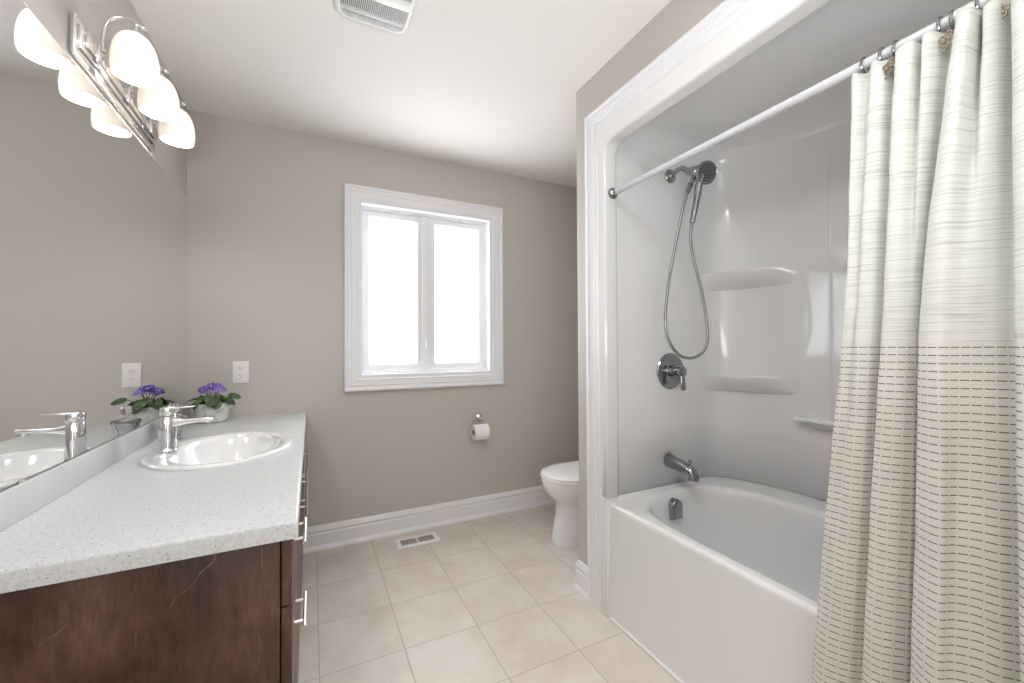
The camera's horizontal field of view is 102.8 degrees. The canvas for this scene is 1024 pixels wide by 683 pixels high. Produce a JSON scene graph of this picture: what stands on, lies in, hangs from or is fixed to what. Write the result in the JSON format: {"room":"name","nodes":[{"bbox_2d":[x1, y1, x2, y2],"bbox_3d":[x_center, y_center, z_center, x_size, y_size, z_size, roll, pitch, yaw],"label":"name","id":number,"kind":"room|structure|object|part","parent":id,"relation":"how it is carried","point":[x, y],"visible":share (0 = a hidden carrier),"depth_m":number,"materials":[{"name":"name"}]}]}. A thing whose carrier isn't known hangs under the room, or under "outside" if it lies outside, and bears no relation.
{"room":"bathroom","nodes":[
{"label":"bathroom","id":0,"kind":"room"},
{"bbox_2d":[22,0,186,197],"bbox_3d":[-0.873,-0.028,0.336,0.100,2.440,3.973,0,-1,-26],"label":"wall","id":1,"kind":"structure","parent":0,"point":[53,15],"depth_m":1.30,"materials":[{"name":"grey paint"}]},
{"bbox_2d":[0,0,187,490],"bbox_3d":[-1.316,-0.215,1.367,0.014,1.067,1.688,0,-1,-26],"label":"wall mirror","id":2,"kind":"object","parent":1,"relation":"attached to","point":[94,231],"visible":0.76,"depth_m":1.11,"materials":[{"name":"white mirror"}]},
{"bbox_2d":[0,404,190,531],"bbox_3d":[-1.324,0.357,1.390,0.018,0.078,1.672,0,-1,-26],"label":"backsplash","id":3,"kind":"structure","parent":1,"relation":"attached to","point":[17,501],"depth_m":1.06,"materials":[{"name":"white stone"}]},
{"bbox_2d":[69,11,194,151],"bbox_3d":[-1.255,-0.874,1.416,0.164,0.198,0.630,0,-1,-26],"label":"vanity light","id":4,"kind":"object","parent":1,"relation":"attached to","point":[133,60],"visible":1,"depth_m":1.28,"materials":[{"name":"white glass"}]},
{"bbox_3d":[-1.323,-0.830,1.382,0.013,0.110,0.630,0,-1,-26],"label":"plate","id":5,"kind":"part","parent":4,"relation":"part of","materials":[{"name":"silver metal"}]},
{"bbox_3d":[-1.164,-0.893,1.224,0.109,0.166,0.048,0,-1,-26],"label":"shade arm","id":6,"kind":"part","parent":4,"relation":"part of","materials":[{"name":"silver metal"}]},
{"bbox_3d":[-1.139,-0.863,1.236,0.114,0.130,0.114,0,-1,-26],"label":"lamp shade","id":7,"kind":"part","parent":4,"relation":"part of","materials":[{"name":"white glass"}]},
{"bbox_3d":[-1.258,-0.890,1.417,0.109,0.166,0.048,0,-1,-26],"label":"shade arm","id":8,"kind":"part","parent":4,"relation":"part of","materials":[{"name":"silver metal"}]},
{"bbox_3d":[-1.234,-0.860,1.429,0.114,0.130,0.114,0,-1,-26],"label":"lamp shade","id":9,"kind":"part","parent":4,"relation":"part of","materials":[{"name":"white glass"}]},
{"bbox_3d":[-1.353,-0.887,1.610,0.109,0.166,0.048,0,-1,-26],"label":"shade arm","id":10,"kind":"part","parent":4,"relation":"part of","materials":[{"name":"silver metal"}]},
{"bbox_3d":[-1.328,-0.857,1.622,0.114,0.130,0.114,0,-1,-26],"label":"lamp shade","id":11,"kind":"part","parent":4,"relation":"part of","materials":[{"name":"white glass"}]},
{"bbox_2d":[192,403,230,422],"bbox_3d":[-1.520,0.357,2.072,0.162,0.096,0.146,0,-1,-26],"label":"pot","id":12,"kind":"object","parent":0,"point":[221,411],"depth_m":2.02,"materials":[{"name":"ceramic"}]},
{"bbox_2d":[187,110,578,526],"bbox_3d":[-0.575,0.000,2.774,2.785,2.440,0.140,0,-1,-26],"label":"wall","id":13,"kind":"structure","parent":0,"point":[266,203],"depth_m":2.48,"materials":[{"name":"grey paint"}]},
{"bbox_2d":[233,361,248,383],"bbox_3d":[-1.486,0.169,2.241,0.076,0.122,0.009,0,-1,-26],"label":"power outlet","id":14,"kind":"object","parent":13,"relation":"attached to","point":[240,368],"visible":1,"depth_m":2.24,"materials":[{"name":"white plastic"}]},
{"bbox_2d":[237,366,243,370],"bbox_3d":[-1.485,0.149,2.239,0.033,0.025,0.004,0,-1,-26],"label":"socket","id":15,"kind":"object","parent":14,"relation":"attached to","point":[239,368],"depth_m":2.24,"materials":[{"name":"grey plastic"}]},
{"bbox_2d":[344,183,503,391],"bbox_3d":[-0.569,-0.325,2.760,1.053,1.260,0.160,0,-1,-26],"label":"window","id":16,"kind":"structure","parent":13,"relation":"in","point":[362,204],"depth_m":2.74,"materials":[{"name":"white paint"}]},
{"bbox_3d":[-0.782,-0.326,2.693,0.380,1.020,0.045,0,-1,-26],"label":"sash","id":17,"kind":"part","parent":16,"relation":"part of","materials":[{"name":"white"}]},
{"bbox_3d":[-0.700,0.192,2.675,0.096,0.029,0.038,0,-1,-26],"label":"crank handle","id":18,"kind":"part","parent":16,"relation":"part of","materials":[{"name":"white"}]},
{"bbox_3d":[-0.585,-0.326,2.792,0.860,1.064,0.072,0,-1,-26],"label":"frame","id":19,"kind":"part","parent":16,"relation":"part of","materials":[{"name":"white"}]},
{"bbox_3d":[-0.394,-0.326,2.884,0.394,1.020,0.045,0,-1,-26],"label":"sash","id":20,"kind":"part","parent":16,"relation":"part of","materials":[{"name":"white glass"}]},
{"bbox_2d":[303,485,553,553],"bbox_3d":[-0.294,1.149,2.802,2.055,0.139,0.027,0,-1,-26],"label":"baseboard","id":21,"kind":"structure","parent":13,"relation":"attached to","point":[352,531],"depth_m":2.65,"materials":[{"name":"white paint"}]},
{"bbox_2d":[471,413,487,432],"bbox_3d":[-0.230,0.560,2.812,0.128,0.116,0.081,0,-1,-26],"label":"toilet paper holder","id":22,"kind":"object","parent":13,"relation":"attached to","point":[479,417],"visible":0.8,"depth_m":2.83,"materials":[{"name":"silver metal"}]},
{"bbox_2d":[471,424,489,439],"bbox_3d":[-0.215,0.614,2.777,0.100,0.104,0.104,0,-1,-26],"label":"toilet paper roll","id":23,"kind":"object","parent":22,"relation":"hanging from","point":[481,431],"visible":0.98,"depth_m":2.74,"materials":[{"name":"white paper"}]},
{"bbox_2d":[131,0,670,187],"bbox_3d":[0.325,-1.287,0.944,2.785,0.080,4.173,0,-1,-26],"label":"ceiling","id":24,"kind":"structure","parent":0,"point":[492,85],"depth_m":1.84,"materials":[{"name":"white paint"}]},
{"bbox_2d":[333,0,417,34],"bbox_3d":[-0.483,-1.223,1.452,0.274,0.026,0.290,0,-1,-26],"label":"exhaust fan","id":25,"kind":"object","parent":24,"relation":"attached to","point":[392,16],"visible":1,"depth_m":1.52,"materials":[{"name":"white plastic"}]},
{"bbox_3d":[-0.475,-1.215,1.437,0.232,0.008,0.046,0,-1,-26],"label":"panel","id":26,"kind":"part","parent":25,"relation":"part of","materials":[{"name":"white plastic"}]},
{"bbox_2d":[298,503,678,682],"bbox_3d":[0.339,1.223,0.913,2.785,0.060,4.173,0,-1,-26],"label":"floor","id":27,"kind":"structure","parent":0,"point":[493,600],"depth_m":1.80,"materials":[{"name":"beige tile"}]},
{"bbox_2d":[0,447,308,682],"bbox_3d":[-1.075,0.822,1.516,0.574,0.772,1.651,0,-1,-26],"label":"vanity cabinet","id":28,"kind":"object","parent":27,"relation":"on","point":[233,616],"visible":0.69,"depth_m":0.80,"materials":[{"name":"brown wood"}]},
{"bbox_2d":[0,404,305,593],"bbox_3d":[-1.081,0.377,1.509,0.559,0.116,1.672,0,-1,-26],"label":"countertop","id":29,"kind":"structure","parent":28,"relation":"on","point":[97,511],"depth_m":0.93,"materials":[{"name":"white stone"}]},
{"bbox_2d":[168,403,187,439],"bbox_3d":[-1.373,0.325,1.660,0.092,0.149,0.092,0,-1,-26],"label":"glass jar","id":30,"kind":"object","parent":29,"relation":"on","point":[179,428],"visible":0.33,"depth_m":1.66,"materials":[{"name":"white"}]},
{"bbox_3d":[-1.374,0.282,1.661,0.088,0.063,0.088,-1,-1,19],"label":"lid","id":31,"kind":"part","parent":30,"relation":"part of","materials":[{"name":"metal"}]},
{"bbox_2d":[177,424,184,439],"bbox_3d":[-1.373,0.357,1.660,0.086,0.085,0.086,0,-1,-26],"label":"jar","id":32,"kind":"object","parent":30,"relation":"on","point":[179,428],"depth_m":1.66,"materials":[{"name":"glass"}]},
{"bbox_2d":[185,382,240,422],"bbox_3d":[-1.512,0.305,2.058,0.180,0.199,0.192,-1,-1,30],"label":"african violet","id":33,"kind":"object","parent":29,"relation":"on","point":[220,407],"visible":0.98,"depth_m":2.04,"materials":[{"name":"plant"}]},
{"bbox_2d":[139,431,292,470],"bbox_3d":[-1.065,0.460,1.509,0.450,0.150,0.560,0,-1,-26],"label":"sink","id":34,"kind":"object","parent":29,"relation":"in","point":[225,449],"visible":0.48,"depth_m":1.61,"materials":[{"name":"white ceramic"}]},
{"bbox_2d":[157,405,214,452],"bbox_3d":[-1.173,0.308,1.477,0.163,0.155,0.072,0,-1,-26],"label":"faucet","id":35,"kind":"object","parent":34,"relation":"on","point":[168,421],"visible":1,"depth_m":1.44,"materials":[{"name":"silver metal"}]},
{"bbox_3d":[-1.193,0.246,1.460,0.102,0.031,0.047,0,-1,-26],"label":"lever","id":36,"kind":"part","parent":35,"relation":"part of","materials":[{"name":"silver metal"}]},
{"bbox_3d":[-1.153,0.288,1.479,0.124,0.040,0.034,0,-1,-26],"label":"spout","id":37,"kind":"part","parent":35,"relation":"part of","materials":[{"name":"silver metal"}]},
{"bbox_3d":[-0.579,0.707,1.071,0.020,0.252,0.409,0,-1,-26],"label":"drawer","id":38,"kind":"part","parent":28,"relation":"part of","materials":[{"name":"brown wood"}]},
{"bbox_3d":[-0.580,0.505,1.073,0.020,0.142,0.409,0,-1,-26],"label":"drawer","id":39,"kind":"part","parent":28,"relation":"part of","materials":[{"name":"brown wood"}]},
{"bbox_3d":[-0.578,0.963,1.067,0.020,0.249,0.409,0,-1,-26],"label":"drawer","id":40,"kind":"part","parent":28,"relation":"part of","materials":[{"name":"brown wood"}]},
{"bbox_3d":[-0.752,0.766,1.423,0.020,0.654,0.370,0,-1,-26],"label":"door","id":41,"kind":"part","parent":28,"relation":"part of","materials":[{"name":"brown wood"}]},
{"bbox_3d":[-0.556,0.708,1.078,0.029,0.010,0.158,0,-1,-26],"label":"bar handle","id":42,"kind":"part","parent":28,"relation":"part of","materials":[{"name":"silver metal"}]},
{"bbox_3d":[-0.557,0.500,1.080,0.029,0.010,0.158,0,-1,-26],"label":"bar handle","id":43,"kind":"part","parent":28,"relation":"part of","materials":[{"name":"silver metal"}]},
{"bbox_3d":[-0.918,0.771,1.760,0.020,0.654,0.372,0,-1,-26],"label":"door","id":44,"kind":"part","parent":28,"relation":"part of","materials":[{"name":"brown wood"}]},
{"bbox_3d":[-1.107,0.776,2.145,0.020,0.654,0.478,0,-1,-26],"label":"door","id":45,"kind":"part","parent":28,"relation":"part of","materials":[{"name":"brown wood"}]},
{"bbox_3d":[-0.800,0.587,1.573,0.029,0.158,0.010,0,-1,-26],"label":"bar handle","id":46,"kind":"part","parent":28,"relation":"part of","materials":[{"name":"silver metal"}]},
{"bbox_3d":[-1.000,0.593,1.979,0.029,0.158,0.010,0,-1,-26],"label":"bar handle","id":47,"kind":"part","parent":28,"relation":"part of","materials":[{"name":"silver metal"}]},
{"bbox_2d":[394,532,439,549],"bbox_3d":[-0.579,1.214,2.499,0.256,0.005,0.124,0,-1,-26],"label":"floor vent","id":48,"kind":"object","parent":27,"relation":"in","point":[412,541],"visible":1,"depth_m":2.49,"materials":[{"name":"white plastic"}]},
{"bbox_2d":[540,460,578,547],"bbox_3d":[0.528,0.827,2.587,0.745,0.770,0.450,0,-1,-26],"label":"toilet","id":49,"kind":"object","parent":27,"relation":"on","point":[560,481],"visible":0.35,"depth_m":2.41,"materials":[{"name":"white ceramic"}]},
{"bbox_3d":[0.419,0.816,2.534,0.502,0.016,0.372,0,-1,-26],"label":"seat","id":50,"kind":"part","parent":49,"relation":"part of","materials":[{"name":"white ceramic"}]},
{"bbox_3d":[0.418,0.795,2.534,0.496,0.022,0.368,0,-1,-26],"label":"lid","id":51,"kind":"part","parent":49,"relation":"part of","materials":[{"name":"white ceramic"}]},
{"bbox_2d":[601,476,826,682],"bbox_3d":[1.115,0.937,1.281,0.816,0.512,1.602,0,-1,-26],"label":"bathtub","id":52,"kind":"object","parent":27,"relation":"on","point":[716,579],"visible":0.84,"depth_m":1.58,"materials":[{"name":"white plastic"}]},
{"bbox_2d":[576,0,724,565],"bbox_3d":[1.346,-0.033,0.863,0.823,2.440,2.960,0,-1,-26],"label":"wall","id":53,"kind":"structure","parent":0,"point":[677,17],"depth_m":1.88,"materials":[{"name":"grey paint"}]},
{"bbox_2d":[572,560,587,601],"bbox_3d":[0.703,1.136,2.139,0.850,0.139,0.126,0,-1,-26],"label":"baseboard","id":54,"kind":"structure","parent":53,"relation":"attached to","point":[580,585],"depth_m":1.96,"materials":[{"name":"white paint"}]},
{"bbox_2d":[584,0,762,610],"bbox_3d":[0.749,0.066,1.114,0.028,2.254,1.780,0,-1,-26],"label":"trim","id":55,"kind":"structure","parent":53,"relation":"attached to","point":[728,12],"depth_m":1.86,"materials":[{"name":"white paint"}]},
{"bbox_2d":[598,0,973,501],"bbox_3d":[1.115,-0.154,1.297,0.824,1.666,1.602,0,-1,-26],"label":"shower surround","id":56,"kind":"object","parent":53,"relation":"attached to","point":[770,232],"visible":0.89,"depth_m":1.87,"materials":[{"name":"white plastic"}]},
{"bbox_2d":[657,353,686,389],"bbox_3d":[0.787,0.143,1.949,0.174,0.174,0.084,0,-1,-26],"label":"shower valve","id":57,"kind":"object","parent":56,"relation":"attached to","point":[671,372],"visible":1,"depth_m":1.96,"materials":[{"name":"silver metal"}]},
{"bbox_3d":[0.800,0.171,1.923,0.032,0.114,0.026,0,-1,-26],"label":"lever","id":58,"kind":"part","parent":57,"relation":"part of","materials":[{"name":"silver metal"}]},
{"bbox_2d":[664,453,698,482],"bbox_3d":[0.790,0.584,1.901,0.064,0.094,0.161,0,-1,-26],"label":"tub spout","id":59,"kind":"object","parent":56,"relation":"attached to","point":[671,461],"visible":1,"depth_m":1.88,"materials":[{"name":"silver metal"}]},
{"bbox_2d":[665,165,697,182],"bbox_3d":[0.814,-0.783,1.923,0.067,0.120,0.178,0,-1,-26],"label":"holder","id":60,"kind":"object","parent":56,"relation":"attached to","point":[670,176],"visible":0.92,"depth_m":1.93,"materials":[{"name":"silver metal"}]},
{"bbox_2d":[664,160,716,359],"bbox_3d":[0.805,-0.358,1.811,0.268,0.880,0.103,0,-1,-26],"label":"shower","id":61,"kind":"object","parent":60,"relation":"attached to","point":[706,171],"visible":1,"depth_m":1.82,"materials":[{"name":"silver metal"}]},
{"bbox_3d":[0.832,-0.642,1.835,0.036,0.214,0.075,0,-1,-45],"label":"wand handle","id":62,"kind":"part","parent":61,"relation":"part of","materials":[{"name":"silver metal"}]},
{"bbox_2d":[702,264,797,290],"bbox_3d":[1.151,-0.304,1.985,0.422,0.086,0.092,-1,-1,40],"label":"corner shelf","id":63,"kind":"object","parent":56,"relation":"attached to","point":[773,276],"depth_m":1.96,"materials":[{"name":"white plastic"}]},
{"bbox_2d":[703,374,799,394],"bbox_3d":[1.154,0.208,1.979,0.422,0.086,0.092,-1,-1,40],"label":"corner shelf","id":64,"kind":"object","parent":56,"relation":"attached to","point":[713,384],"depth_m":1.97,"materials":[{"name":"white plastic"}]},
{"bbox_2d":[608,0,990,198],"bbox_3d":[0.782,-0.669,1.141,0.050,0.050,1.517,0,-1,-26],"label":"shower curtain rod","id":65,"kind":"object","parent":56,"relation":"attached to","point":[886,53],"visible":0.91,"depth_m":1.13,"materials":[{"name":"white metal"}]},
{"bbox_2d":[860,56,869,73],"bbox_3d":[0.861,-0.643,0.994,0.054,0.095,0.032,0,-1,-26],"label":"curtain ring","id":66,"kind":"object","parent":65,"relation":"hanging from","point":[864,57],"visible":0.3,"depth_m":0.98,"materials":[{"name":"silver metal"}]},
{"bbox_2d":[878,47,887,60],"bbox_3d":[0.877,-0.643,0.962,0.054,0.095,0.032,0,-1,-26],"label":"curtain ring","id":67,"kind":"object","parent":65,"relation":"hanging from","point":[880,48],"visible":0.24,"depth_m":0.95,"materials":[{"name":"silver metal"}]},
{"bbox_2d":[882,40,897,79],"bbox_3d":[0.877,-0.643,0.934,0.054,0.095,0.032,0,-1,-26],"label":"curtain ring","id":68,"kind":"object","parent":65,"relation":"hanging from","point":[891,65],"visible":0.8,"depth_m":0.93,"materials":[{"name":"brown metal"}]},
{"bbox_2d":[812,0,1023,682],"bbox_3d":[0.903,0.252,0.737,0.164,1.812,0.732,0,-1,-26],"label":"shower curtain","id":69,"kind":"object","parent":65,"relation":"hanging from","point":[922,580],"visible":1,"depth_m":0.81,"materials":[{"name":"fabric"}]},
{"bbox_2d":[936,16,946,32],"bbox_3d":[0.920,-0.644,0.873,0.054,0.095,0.032,0,-1,-26],"label":"curtain ring","id":70,"kind":"object","parent":65,"relation":"hanging from","point":[938,28],"visible":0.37,"depth_m":0.86,"materials":[{"name":"silver metal"}]},
{"bbox_2d":[938,9,954,52],"bbox_3d":[0.918,-0.645,0.851,0.054,0.095,0.032,0,-1,-26],"label":"curtain ring","id":71,"kind":"object","parent":65,"relation":"hanging from","point":[951,31],"visible":0.71,"depth_m":0.84,"materials":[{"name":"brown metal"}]},
{"bbox_2d":[975,0,979,8],"bbox_3d":[0.945,-0.647,0.823,0.054,0.095,0.032,0,-1,-26],"label":"curtain ring","id":72,"kind":"object","parent":65,"relation":"hanging from","point":[976,1],"visible":0.13,"depth_m":0.81,"materials":[{"name":"silver metal"}]},
{"bbox_2d":[1001,4,1009,18],"bbox_3d":[0.948,-0.648,0.791,0.054,0.095,0.032,0,-1,-26],"label":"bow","id":73,"kind":"object","parent":65,"relation":"hanging from","point":[1002,5],"visible":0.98,"depth_m":0.77,"materials":[{"name":"brown fabric"}]}
]}

